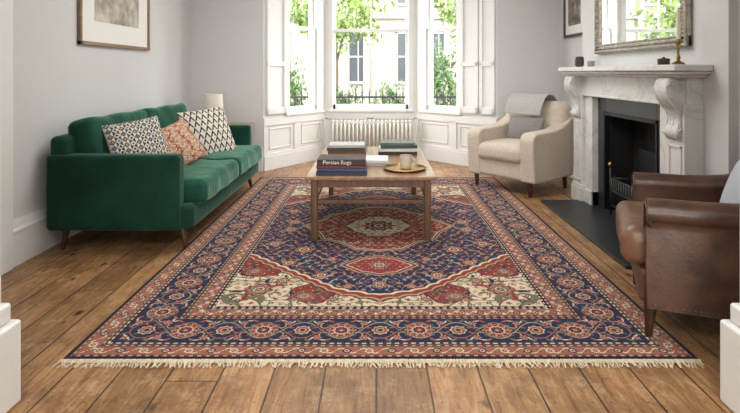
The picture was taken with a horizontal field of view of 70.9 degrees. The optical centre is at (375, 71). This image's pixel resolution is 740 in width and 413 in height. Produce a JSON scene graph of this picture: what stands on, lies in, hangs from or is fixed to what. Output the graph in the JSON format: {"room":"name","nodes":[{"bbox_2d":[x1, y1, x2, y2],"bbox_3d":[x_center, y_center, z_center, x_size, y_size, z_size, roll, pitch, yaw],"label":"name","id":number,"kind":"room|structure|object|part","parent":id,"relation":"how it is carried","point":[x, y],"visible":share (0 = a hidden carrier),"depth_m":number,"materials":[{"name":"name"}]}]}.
{"room":"living room","nodes":[
{"label":"living room","id":0,"kind":"room"},
{"bbox_2d":[13,0,189,218],"bbox_3d":[-2.350,-0.250,4.175,0.200,2.900,4.650,0,0,0],"label":"wall","id":1,"kind":"structure","parent":0,"point":[58,81],"depth_m":3.79,"materials":[{"name":"grey paint"}]},
{"bbox_2d":[1,0,12,275],"bbox_3d":[-2.225,-0.250,3.010,0.050,2.900,0.300,0,0,0],"label":"trim","id":2,"kind":"structure","parent":1,"relation":"attached to","point":[6,5],"depth_m":3.10,"materials":[{"name":"white paint"}]},
{"bbox_2d":[13,206,82,267],"bbox_3d":[-2.233,1.058,4.730,0.034,0.285,3.140,0,0,0],"label":"baseboard","id":3,"kind":"structure","parent":1,"relation":"attached to","point":[31,235],"depth_m":3.37,"materials":[{"name":"white paint"}]},
{"bbox_2d":[77,0,149,50],"bbox_3d":[-2.233,-0.660,4.510,0.027,0.900,1.200,0,0,0],"label":"framed picture","id":4,"kind":"object","parent":1,"relation":"attached to","point":[125,24],"visible":1,"depth_m":4.44,"materials":[{"name":"brown wood"}]},
{"bbox_2d":[95,0,138,27],"bbox_3d":[-2.233,-0.670,4.510,0.003,0.520,0.760,0,0,0],"label":"print","id":5,"kind":"object","parent":4,"relation":"attached to","point":[112,13],"depth_m":4.49},
{"bbox_2d":[263,0,324,153],"bbox_3d":[-1.129,-0.250,6.854,0.200,2.900,1.193,0,0,33],"label":"wall","id":6,"kind":"structure","parent":0,"point":[278,137],"depth_m":6.73,"materials":[{"name":"white paint"}]},
{"bbox_2d":[265,0,286,114],"bbox_3d":[-1.241,-0.450,6.455,0.048,1.940,0.340,0,0,33],"label":"window shutter","id":7,"kind":"object","parent":6,"relation":"attached to","point":[275,10],"visible":1,"depth_m":6.44,"materials":[{"name":"white paint"}]},
{"bbox_2d":[263,112,325,170],"bbox_3d":[-1.032,0.880,6.792,0.030,0.640,1.193,0,0,33],"label":"trim","id":8,"kind":"structure","parent":6,"relation":"attached to","point":[298,155],"depth_m":6.73,"materials":[{"name":"white paint"}]},
{"bbox_2d":[287,0,322,112],"bbox_3d":[-1.019,-0.465,6.978,0.190,2.010,0.750,0,0,33],"label":"window","id":9,"kind":"structure","parent":6,"relation":"in","point":[316,6],"depth_m":7.20,"materials":[{"name":"white paint"}]},
{"bbox_2d":[285,110,324,115],"bbox_3d":[-0.996,0.542,6.963,0.185,0.035,0.760,0,0,33],"label":"sill","id":10,"kind":"structure","parent":6,"relation":"attached to","point":[309,111],"depth_m":6.91,"materials":[{"name":"white paint"}]},
{"bbox_2d":[1,160,733,412],"bbox_3d":[0.000,1.260,1.650,5.200,0.120,11.700,0,0,0],"label":"floor","id":11,"kind":"structure","parent":0,"point":[59,297],"depth_m":2.08,"materials":[{"name":"brown wood"}]},
{"bbox_2d":[46,103,261,249],"bbox_3d":[-1.669,0.756,4.440,1.025,0.888,2.042,0,0,0],"label":"velvet sofa","id":12,"kind":"object","parent":11,"relation":"on","point":[89,187],"visible":0.8,"depth_m":3.42,"materials":[{"name":"green fabric"}]},
{"bbox_3d":[-2.115,0.730,4.440,0.130,0.600,1.970,0,0,0],"label":"frame","id":13,"kind":"part","parent":12,"relation":"part of","materials":[{"name":"green fabric"}]},
{"bbox_3d":[-2.103,1.115,3.537,0.061,0.170,0.062,0,0,0],"label":"leg","id":14,"kind":"part","parent":12,"relation":"part of","materials":[{"name":"brown wood"}]},
{"bbox_2d":[68,109,147,153],"bbox_3d":[-1.998,0.551,3.991,0.237,0.468,0.896,-9,0,0],"label":"cushion","id":15,"kind":"object","parent":12,"relation":"on","point":[87,135],"depth_m":3.57,"materials":[{"name":"green fabric"}]},
{"bbox_3d":[-1.740,0.800,3.480,0.882,0.502,0.122,0,0,0],"label":"arm","id":16,"kind":"part","parent":12,"relation":"part of","materials":[{"name":"green fabric"}]},
{"bbox_2d":[102,116,168,153],"bbox_3d":[-1.719,0.545,3.769,0.225,0.424,0.460,0,0,40],"label":"throw cushion","id":17,"kind":"object","parent":12,"relation":"on","point":[145,136],"visible":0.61,"depth_m":3.72,"materials":[{"name":"fabric"}]},
{"bbox_2d":[143,103,186,128],"bbox_3d":[-1.998,0.551,4.889,0.237,0.468,0.896,-9,0,0],"label":"cushion","id":18,"kind":"object","parent":12,"relation":"on","point":[166,114],"depth_m":4.77,"materials":[{"name":"green fabric"}]},
{"bbox_3d":[-1.310,1.109,3.537,0.075,0.157,0.062,0,0,0],"label":"leg","id":19,"kind":"part","parent":12,"relation":"part of","materials":[{"name":"brown wood"}]},
{"bbox_2d":[161,118,208,165],"bbox_3d":[-1.581,0.588,4.130,0.247,0.415,0.452,0,0,30],"label":"throw cushion","id":20,"kind":"object","parent":12,"relation":"on","point":[178,136],"visible":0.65,"depth_m":4.12,"materials":[{"name":"fabric"}]},
{"bbox_2d":[177,106,236,153],"bbox_3d":[-1.559,0.565,4.829,0.248,0.478,0.524,0,0,42],"label":"throw cushion","id":21,"kind":"object","parent":12,"relation":"on","point":[210,126],"visible":0.7,"depth_m":4.79,"materials":[{"name":"white fabric"}]},
{"bbox_2d":[184,159,238,202],"bbox_3d":[-1.580,0.821,3.991,0.848,0.187,0.900,0,0,0],"label":"seat cushion","id":22,"kind":"object","parent":12,"relation":"on","point":[204,179],"depth_m":3.82,"materials":[{"name":"green fabric"}]},
{"bbox_3d":[-1.680,0.970,4.440,0.920,0.160,1.960,0,0,0],"label":"frame","id":23,"kind":"part","parent":12,"relation":"part of","materials":[{"name":"green fabric"}]},
{"bbox_2d":[202,145,261,175],"bbox_3d":[-1.580,0.821,4.889,0.848,0.187,0.900,0,0,0],"label":"seat cushion","id":24,"kind":"object","parent":12,"relation":"on","point":[246,156],"depth_m":4.73,"materials":[{"name":"green fabric"}]},
{"bbox_3d":[-1.740,0.800,5.400,0.882,0.502,0.122,0,0,0],"label":"arm","id":25,"kind":"part","parent":12,"relation":"part of","materials":[{"name":"green fabric"}]},
{"bbox_2d":[228,123,254,125],"bbox_3d":[-1.680,0.895,5.820,0.540,0.610,0.480,0,0,0],"label":"side table","id":26,"kind":"object","parent":11,"relation":"on","point":[251,124],"visible":0.02,"depth_m":5.96,"materials":[{"name":"brown wood"}]},
{"bbox_2d":[203,94,223,109],"bbox_3d":[-1.820,0.417,5.820,0.222,0.345,0.222,0,0,0],"label":"table lamp","id":27,"kind":"object","parent":26,"relation":"on","point":[210,100],"visible":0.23,"depth_m":5.73,"materials":[{"name":"beige fabric"}]},
{"bbox_2d":[332,120,411,146],"bbox_3d":[-0.060,0.931,7.190,1.100,0.538,0.120,0,0,0],"label":"radiator","id":28,"kind":"object","parent":11,"relation":"on","point":[337,123],"visible":0.61,"depth_m":7.13,"materials":[{"name":"metal"}]},
{"bbox_2d":[52,177,707,367],"bbox_3d":[0.017,1.192,4.020,2.663,0.013,3.844,0,0,0],"label":"rug","id":29,"kind":"object","parent":11,"relation":"on","point":[493,282],"visible":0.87,"depth_m":2.80,"materials":[{"name":"fabric"}]},
{"bbox_2d":[305,147,436,240],"bbox_3d":[-0.035,0.959,4.360,0.924,0.457,1.480,0,0,0],"label":"coffee table","id":30,"kind":"object","parent":29,"relation":"on","point":[377,176],"visible":0.66,"depth_m":3.67,"materials":[{"name":"brown wood"}]},
{"bbox_3d":[-0.435,0.972,3.680,0.050,0.431,0.050,0,0,0],"label":"leg","id":31,"kind":"part","parent":30,"relation":"part of","materials":[{"name":"brown wood"}]},
{"bbox_3d":[-0.435,0.972,5.040,0.050,0.431,0.050,0,0,0],"label":"leg","id":32,"kind":"part","parent":30,"relation":"part of","materials":[{"name":"brown wood"}]},
{"bbox_2d":[316,168,366,174],"bbox_3d":[-0.245,0.717,3.800,0.360,0.026,0.260,0,0,-1],"label":"book","id":33,"kind":"object","parent":30,"relation":"on","point":[317,172],"visible":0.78,"depth_m":3.67,"materials":[{"name":"blue paper"}]},
{"bbox_2d":[317,163,366,171],"bbox_3d":[-0.242,0.693,3.800,0.345,0.020,0.250,0,0,2],"label":"book","id":34,"kind":"object","parent":33,"relation":"on","point":[357,169],"visible":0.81,"depth_m":3.67,"materials":[{"name":"blue paper"}]},
{"bbox_2d":[316,165,365,168],"bbox_3d":[-0.249,0.672,3.800,0.350,0.020,0.250,0,0,-1],"label":"book","id":35,"kind":"object","parent":34,"relation":"on","point":[317,167],"visible":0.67,"depth_m":3.67,"materials":[{"name":"red paper"}]},
{"bbox_2d":[317,154,365,165],"bbox_3d":[-0.245,0.641,3.800,0.345,0.042,0.246,0,0,0],"label":"book","id":36,"kind":"object","parent":35,"relation":"on","point":[323,159],"visible":1,"depth_m":3.68,"materials":[{"name":"paper"}]},
{"bbox_2d":[367,160,389,165],"bbox_3d":[0.000,0.718,4.160,0.200,0.024,0.270,0,0,-2],"label":"book","id":37,"kind":"object","parent":30,"relation":"on","point":[387,163],"visible":0.32,"depth_m":4.03,"materials":[{"name":"grey paper"}]},
{"bbox_2d":[366,155,387,162],"bbox_3d":[0.005,0.696,4.160,0.180,0.018,0.250,0,0,3],"label":"book","id":38,"kind":"object","parent":37,"relation":"on","point":[369,158],"visible":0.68,"depth_m":4.13,"materials":[{"name":"white paper"}]},
{"bbox_2d":[378,148,416,154],"bbox_3d":[0.190,0.715,4.680,0.340,0.030,0.250,0,0,-1],"label":"book","id":39,"kind":"object","parent":30,"relation":"on","point":[379,153],"visible":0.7,"depth_m":4.55,"materials":[{"name":"black paper"}]},
{"bbox_2d":[379,145,415,151],"bbox_3d":[0.190,0.686,4.680,0.330,0.026,0.250,0,0,1],"label":"book","id":40,"kind":"object","parent":39,"relation":"on","point":[380,149],"visible":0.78,"depth_m":4.55,"materials":[{"name":"beige paper"}]},
{"bbox_2d":[380,142,417,148],"bbox_3d":[0.200,0.658,4.680,0.320,0.028,0.240,0,0,-2],"label":"book","id":41,"kind":"object","parent":40,"relation":"on","point":[415,146],"visible":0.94,"depth_m":4.56,"materials":[{"name":"teal paper"}]},
{"bbox_2d":[380,140,413,144],"bbox_3d":[0.190,0.634,4.680,0.300,0.020,0.230,0,0,2],"label":"book","id":42,"kind":"object","parent":41,"relation":"on","point":[382,142],"visible":1,"depth_m":4.60,"materials":[{"name":"grey paper"}]},
{"bbox_2d":[383,163,425,172],"bbox_3d":[0.215,0.721,3.900,0.326,0.018,0.326,0,0,0],"label":"serving tray","id":43,"kind":"object","parent":30,"relation":"on","point":[395,168],"visible":0.9,"depth_m":3.90,"materials":[{"name":"gold metal"}]},
{"bbox_2d":[400,154,415,168],"bbox_3d":[0.234,0.674,3.904,0.110,0.100,0.090,0,0,33],"label":"coffee mug","id":44,"kind":"object","parent":43,"relation":"on","point":[405,159],"visible":1,"depth_m":3.88,"materials":[{"name":"beige ceramic"}]},
{"bbox_3d":[0.365,0.972,5.040,0.050,0.431,0.050,0,0,0],"label":"leg","id":45,"kind":"part","parent":30,"relation":"part of","materials":[{"name":"brown wood"}]},
{"bbox_3d":[0.365,0.972,3.680,0.050,0.431,0.050,0,0,0],"label":"leg","id":46,"kind":"part","parent":30,"relation":"part of","materials":[{"name":"brown wood"}]},
{"bbox_3d":[-0.250,0.713,4.500,0.340,0.032,0.260,0,0,-1],"label":"book","id":47,"kind":"object","parent":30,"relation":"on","visible":0},
{"bbox_2d":[328,147,367,153],"bbox_3d":[-0.240,0.683,4.500,0.320,0.028,0.250,0,0,3],"label":"book","id":48,"kind":"object","parent":47,"relation":"on","point":[366,150],"visible":0.52,"depth_m":4.38,"materials":[{"name":"brown paper"}]},
{"bbox_2d":[327,144,365,150],"bbox_3d":[-0.250,0.654,4.500,0.320,0.028,0.240,0,0,1],"label":"book","id":49,"kind":"object","parent":48,"relation":"on","point":[328,148],"visible":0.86,"depth_m":4.38,"materials":[{"name":"black paper"}]},
{"bbox_2d":[329,142,363,147],"bbox_3d":[-0.250,0.629,4.500,0.300,0.022,0.230,0,0,-1],"label":"book","id":50,"kind":"object","parent":49,"relation":"on","point":[332,144],"visible":1,"depth_m":4.39,"materials":[{"name":"white paper"}]},
{"bbox_2d":[467,100,573,197],"bbox_3d":[1.520,0.751,5.429,0.851,0.897,0.800,0,0,-40],"label":"armchair","id":51,"kind":"object","parent":11,"relation":"on","point":[546,154],"visible":0.8,"depth_m":5.21,"materials":[{"name":"beige fabric"}]},
{"bbox_3d":[1.059,1.113,5.459,0.054,0.147,0.053,0,0,-40],"label":"leg","id":52,"kind":"part","parent":51,"relation":"part of","materials":[{"name":"brown wood"}]},
{"bbox_3d":[1.310,0.757,5.673,0.800,0.606,0.155,0,0,-40],"label":"arm","id":53,"kind":"part","parent":51,"relation":"part of","materials":[{"name":"beige fabric"}]},
{"bbox_2d":[478,138,519,163],"bbox_3d":[1.437,0.793,5.359,0.634,0.198,0.534,0,0,-40],"label":"seat cushion","id":54,"kind":"object","parent":51,"relation":"on","point":[490,150],"depth_m":5.19,"materials":[{"name":"beige fabric"}]},
{"bbox_3d":[1.498,0.965,5.410,0.690,0.190,0.700,0,0,-40],"label":"seat","id":55,"kind":"part","parent":51,"relation":"part of","materials":[{"name":"beige fabric"}]},
{"bbox_2d":[506,115,544,138],"bbox_3d":[1.557,0.600,5.434,0.146,0.263,0.420,0,0,-40],"label":"throw cushion","id":56,"kind":"object","parent":51,"relation":"on","point":[518,125],"visible":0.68,"depth_m":5.41,"materials":[{"name":"beige fabric"}]},
{"bbox_3d":[1.471,1.120,4.969,0.054,0.160,0.053,0,0,-40],"label":"leg","id":57,"kind":"part","parent":51,"relation":"part of","materials":[{"name":"brown wood"}]},
{"bbox_2d":[504,93,557,115],"bbox_3d":[1.677,0.369,5.600,0.395,0.274,0.462,0,0,-40],"label":"throw blanket","id":58,"kind":"object","parent":51,"relation":"on","point":[517,103],"visible":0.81,"depth_m":5.50,"materials":[{"name":"grey fabric"}]},
{"bbox_3d":[1.724,0.640,5.600,0.269,0.680,0.750,12,-7,-39],"label":"backrest","id":59,"kind":"part","parent":51,"relation":"part of","materials":[{"name":"beige fabric"}]},
{"bbox_3d":[1.725,0.757,5.179,0.800,0.606,0.155,0,0,-40],"label":"arm","id":60,"kind":"part","parent":51,"relation":"part of","materials":[{"name":"beige fabric"}]},
{"bbox_3d":[1.946,1.120,5.368,0.054,0.160,0.053,0,0,-40],"label":"leg","id":61,"kind":"part","parent":51,"relation":"part of","materials":[{"name":"brown wood"}]},
{"bbox_2d":[541,200,631,268],"bbox_3d":[1.760,1.189,3.980,0.480,0.022,1.640,0,0,0],"label":"hearth slab","id":62,"kind":"object","parent":11,"relation":"on","point":[594,222],"visible":0.51,"depth_m":4.07,"materials":[{"name":"black stone"}]},
{"bbox_2d":[616,172,739,335],"bbox_3d":[1.643,0.760,2.537,0.849,0.881,0.791,0,0,22],"label":"leather armchair","id":63,"kind":"object","parent":11,"relation":"on","point":[681,244],"visible":0.98,"depth_m":2.27,"materials":[{"name":"brown leather"}]},
{"bbox_2d":[616,200,644,264],"bbox_3d":[1.549,0.798,2.575,0.646,0.210,0.626,0,0,22],"label":"seat cushion","id":64,"kind":"object","parent":63,"relation":"on","point":[630,222],"depth_m":2.43,"materials":[{"name":"brown leather"}]},
{"bbox_3d":[1.646,0.970,2.536,0.710,0.160,0.660,0,0,22],"label":"seat","id":65,"kind":"part","parent":63,"relation":"part of","materials":[{"name":"brown leather"}]},
{"bbox_3d":[1.240,1.108,2.344,0.060,0.156,0.058,0,0,22],"label":"leg","id":66,"kind":"part","parent":63,"relation":"part of","materials":[{"name":"brown wood"}]},
{"bbox_3d":[1.784,0.740,2.836,0.680,0.620,0.131,0,0,22],"label":"arm","id":67,"kind":"part","parent":63,"relation":"part of","materials":[{"name":"brown leather"}]},
{"bbox_3d":[1.509,1.032,2.186,0.646,0.009,0.005,0,0,22],"label":"nailhead trim","id":68,"kind":"part","parent":63,"relation":"part of","materials":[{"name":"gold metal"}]},
{"bbox_3d":[1.536,0.740,2.224,0.680,0.620,0.131,0,0,22],"label":"arm","id":69,"kind":"part","parent":63,"relation":"part of","materials":[{"name":"brown leather"}]},
{"bbox_2d":[720,159,739,202],"bbox_3d":[1.763,0.570,2.489,0.154,0.300,0.322,0,0,15],"label":"throw cushion","id":70,"kind":"object","parent":63,"relation":"on","point":[731,192],"visible":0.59,"depth_m":2.50,"materials":[{"name":"grey fabric"}]},
{"bbox_2d":[325,0,416,142],"bbox_3d":[-0.075,-0.250,7.400,1.290,2.900,0.200,0,0,0],"label":"wall","id":71,"kind":"structure","parent":0,"point":[326,1],"depth_m":7.30,"materials":[{"name":"white paint"}]},
{"bbox_2d":[328,0,412,109],"bbox_3d":[-0.075,-0.465,7.375,1.200,2.010,0.190,0,0,0],"label":"window","id":72,"kind":"structure","parent":71,"relation":"in","point":[332,30],"depth_m":7.35,"materials":[{"name":"white paint"}]},
{"bbox_2d":[325,112,415,146],"bbox_3d":[-0.075,0.880,7.285,1.290,0.640,0.030,0,0,0],"label":"trim","id":73,"kind":"structure","parent":71,"relation":"attached to","point":[371,116],"depth_m":7.28,"materials":[{"name":"white paint"}]},
{"bbox_2d":[327,109,413,111],"bbox_3d":[-0.075,0.542,7.348,1.210,0.035,0.185,0,0,0],"label":"sill","id":74,"kind":"structure","parent":71,"relation":"attached to","point":[333,110],"depth_m":7.25,"materials":[{"name":"white paint"}]},
{"bbox_2d":[190,0,561,147],"bbox_3d":[0.000,-0.250,6.400,4.500,2.900,0.200,0,0,0],"label":"wall","id":75,"kind":"structure","parent":0,"point":[226,36],"depth_m":6.30,"materials":[{"name":"grey paint"}]},
{"bbox_2d":[258,148,262,170],"bbox_3d":[-1.810,1.058,6.283,0.880,0.285,0.034,0,0,0],"label":"baseboard","id":76,"kind":"structure","parent":75,"relation":"attached to","point":[260,163],"depth_m":6.27,"materials":[{"name":"white paint"}]},
{"bbox_2d":[417,0,496,149],"bbox_3d":[1.094,-0.250,6.867,0.200,2.900,1.345,0,0,-42],"label":"wall","id":77,"kind":"structure","parent":0,"point":[432,132],"depth_m":7.01,"materials":[{"name":"white paint"}]},
{"bbox_2d":[420,0,459,112],"bbox_3d":[0.917,-0.465,7.027,0.190,2.010,0.720,0,0,-42],"label":"window","id":78,"kind":"structure","parent":77,"relation":"in","point":[426,6],"depth_m":7.20,"materials":[{"name":"white paint"}]},
{"bbox_2d":[418,110,461,115],"bbox_3d":[0.896,0.542,7.008,0.185,0.035,0.730,0,0,-42],"label":"sill","id":79,"kind":"structure","parent":77,"relation":"attached to","point":[421,111],"depth_m":6.92,"materials":[{"name":"white paint"}]},
{"bbox_2d":[416,112,496,166],"bbox_3d":[1.009,0.880,6.790,0.030,0.640,1.345,0,0,-42],"label":"trim","id":80,"kind":"structure","parent":77,"relation":"attached to","point":[452,155],"depth_m":6.82,"materials":[{"name":"white paint"}]},
{"bbox_2d":[460,0,478,113],"bbox_3d":[1.188,-0.450,6.578,0.048,1.940,0.280,0,0,-42],"label":"window shutter","id":81,"kind":"object","parent":77,"relation":"attached to","point":[469,9],"visible":1,"depth_m":6.58,"materials":[{"name":"white paint"}]},
{"bbox_2d":[479,0,495,114],"bbox_3d":[1.370,-0.450,6.375,0.048,1.940,0.225,0,0,-42],"label":"window shutter","id":82,"kind":"object","parent":77,"relation":"attached to","point":[487,8],"visible":1,"depth_m":6.37,"materials":[{"name":"white paint"}]},
{"bbox_2d":[562,0,582,107],"bbox_3d":[2.350,-0.250,4.175,0.200,2.900,4.650,0,0,0],"label":"wall","id":83,"kind":"structure","parent":0,"point":[572,47],"depth_m":6.05,"materials":[{"name":"grey paint"}]},
{"bbox_2d":[563,0,582,37],"bbox_3d":[2.233,-0.775,5.860,0.027,0.750,0.600,0,0,0],"label":"framed picture","id":84,"kind":"object","parent":83,"relation":"attached to","point":[572,9],"visible":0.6,"depth_m":5.91,"materials":[{"name":"brown wood"}]},
{"bbox_2d":[568,0,580,25],"bbox_3d":[2.233,-0.775,5.860,0.003,0.490,0.360,0,0,0],"label":"print","id":85,"kind":"object","parent":84,"relation":"attached to","point":[574,6],"depth_m":5.85},
{"bbox_2d":[583,0,739,174],"bbox_3d":[2.125,-0.250,3.995,0.250,2.900,2.090,0,0,0],"label":"wall","id":86,"kind":"structure","parent":0,"point":[715,23],"depth_m":3.08,"materials":[{"name":"grey paint"}]},
{"bbox_2d":[558,64,713,214],"bbox_3d":[2.002,0.578,4.060,0.475,1.245,1.970,0,0,0],"label":"fireplace surround","id":87,"kind":"object","parent":86,"relation":"attached to","point":[617,111],"depth_m":4.16,"materials":[{"name":"white stone"}]},
{"bbox_3d":[1.879,0.730,4.855,0.013,0.540,0.140,0,0,0],"label":"jamb moulding","id":88,"kind":"part","parent":87,"relation":"part of","materials":[{"name":"white stone"}]},
{"bbox_2d":[575,56,583,66],"bbox_3d":[1.870,-0.095,4.780,0.084,0.097,0.084,0,0,0],"label":"glazed pot","id":89,"kind":"object","parent":87,"relation":"on","point":[579,61],"visible":0.91,"depth_m":4.75,"materials":[{"name":"black ceramic"}]},
{"bbox_2d":[587,61,594,66],"bbox_3d":[1.860,-0.071,4.500,0.064,0.050,0.064,0,0,0],"label":"votive holder","id":90,"kind":"object","parent":87,"relation":"on","point":[589,63],"visible":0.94,"depth_m":4.48,"materials":[{"name":"beige ceramic"}]},
{"bbox_3d":[1.985,0.770,4.060,0.050,0.860,0.860,0,0,0],"label":"iron frame","id":91,"kind":"part","parent":87,"relation":"part of","materials":[{"name":"black metal"}]},
{"bbox_3d":[2.055,0.903,4.030,0.270,0.550,0.600,0,0,0],"label":"fire grate","id":92,"kind":"part","parent":87,"relation":"part of","materials":[{"name":"black metal"}]},
{"bbox_2d":[558,64,713,77],"bbox_3d":[1.883,-0.005,4.060,0.235,0.080,1.970,0,0,0],"label":"mantel shelf","id":93,"kind":"object","parent":87,"relation":"attached to","point":[674,70],"depth_m":3.51,"materials":[{"name":"white stone"}]},
{"bbox_3d":[2.180,0.903,4.030,0.020,0.550,0.600,0,0,0],"label":"fire plate","id":94,"kind":"part","parent":87,"relation":"part of","materials":[{"name":"metal"}]},
{"bbox_2d":[657,57,669,64],"bbox_3d":[1.870,-0.073,3.380,0.076,0.054,0.076,0,0,0],"label":"trinket box","id":95,"kind":"object","parent":87,"relation":"on","point":[661,61],"visible":1,"depth_m":3.35,"materials":[{"name":"brown wood"}]},
{"bbox_3d":[1.879,0.730,3.265,0.013,0.540,0.140,0,0,0],"label":"jamb moulding","id":96,"kind":"part","parent":87,"relation":"part of","materials":[{"name":"white stone"}]},
{"bbox_2d":[671,9,684,63],"bbox_3d":[1.860,-0.217,3.200,0.074,0.342,0.074,0,0,0],"label":"candlestick","id":97,"kind":"object","parent":87,"relation":"on","point":[678,42],"visible":0.93,"depth_m":3.19,"materials":[{"name":"gold metal"}]},
{"bbox_2d":[676,9,679,40],"bbox_3d":[1.860,-0.289,3.200,0.023,0.197,0.023,0,0,0],"label":"candle","id":98,"kind":"object","parent":97,"relation":"on","point":[678,10],"depth_m":3.19,"materials":[{"name":"beige wax"}]},
{"bbox_2d":[594,0,691,53],"bbox_3d":[1.972,-0.735,3.970,0.045,1.150,1.380,0,0,0],"label":"wall mirror","id":99,"kind":"object","parent":86,"relation":"attached to","point":[619,25],"visible":0.97,"depth_m":3.89,"materials":[{"name":"silver metal"}]},
{"bbox_3d":[0.000,-0.250,1.710,4.900,2.900,0.220,0,0,0],"label":"wall","id":100,"kind":"structure","parent":0,"visible":0},
{"bbox_2d":[0,0,20,412],"bbox_3d":[-1.379,-0.050,1.710,0.172,2.500,0.384,0,0,0],"label":"trim","id":101,"kind":"structure","parent":100,"relation":"attached to","point":[10,329],"depth_m":1.85,"materials":[{"name":"white paint"}]},
{"bbox_2d":[720,303,739,412],"bbox_3d":[1.339,-0.050,1.710,0.172,2.500,0.384,0,0,0],"label":"trim","id":102,"kind":"structure","parent":100,"relation":"attached to","point":[729,328],"depth_m":1.84,"materials":[{"name":"white paint"}]},
{"label":"outside","id":103,"kind":"structure","parent":0,"visible":0},
{"bbox_3d":[0.000,1.760,14.800,60.000,0.120,16.400,0,0,0],"label":"ground","id":104,"kind":"structure","parent":103,"visible":0},
{"bbox_2d":[290,57,307,106],"bbox_3d":[-1.841,0.796,11.196,0.766,2.332,0.763,0,0,27],"label":"bush","id":105,"kind":"object","parent":104,"relation":"on","point":[293,86],"visible":0.2,"depth_m":11.16,"materials":[{"name":"green plant"}]},
{"bbox_2d":[290,0,398,100],"bbox_3d":[-1.211,-0.778,15.503,3.826,4.957,2.691,0,0,0],"label":"tree","id":106,"kind":"object","parent":104,"relation":"on","point":[357,6],"visible":0.52,"depth_m":15.23,"materials":[{"name":"green plant"}]},
{"bbox_2d":[336,84,364,103],"bbox_3d":[-0.729,1.023,11.609,1.121,1.612,0.844,0,0,0],"label":"bush","id":107,"kind":"object","parent":104,"relation":"on","point":[337,88],"visible":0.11,"depth_m":11.58,"materials":[{"name":"green plant"}]},
{"bbox_2d":[290,0,455,105],"bbox_3d":[-0.070,-4.300,22.225,28.140,12.000,0.750,0,0,0],"label":"townhouse","id":108,"kind":"structure","parent":104,"relation":"on","point":[364,66],"depth_m":22.00,"materials":[{"name":"beige paint"}]},
{"bbox_2d":[290,88,455,105],"bbox_3d":[0.000,1.000,10.000,8.000,1.400,0.030,0,0,0],"label":"iron railings","id":109,"kind":"object","parent":104,"relation":"on","point":[294,96],"visible":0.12,"depth_m":9.99,"materials":[{"name":"black metal"}]},
{"bbox_2d":[370,79,405,103],"bbox_3d":[0.368,1.006,11.526,1.138,1.751,0.849,0,0,0],"label":"bush","id":110,"kind":"object","parent":104,"relation":"on","point":[392,93],"visible":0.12,"depth_m":11.46,"materials":[{"name":"green plant"}]},
{"bbox_2d":[433,37,455,105],"bbox_3d":[1.507,0.626,11.403,1.030,2.842,0.976,0,0,0],"label":"bush","id":111,"kind":"object","parent":104,"relation":"on","point":[446,73],"visible":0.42,"depth_m":11.26,"materials":[{"name":"green plant"}]},
{"bbox_2d":[433,0,455,40],"bbox_3d":[2.902,-1.086,14.450,3.124,5.574,2.583,0,0,-17],"label":"tree","id":112,"kind":"object","parent":104,"relation":"on","point":[448,14],"visible":0.12,"depth_m":14.60,"materials":[{"name":"green plant"}]}
]}

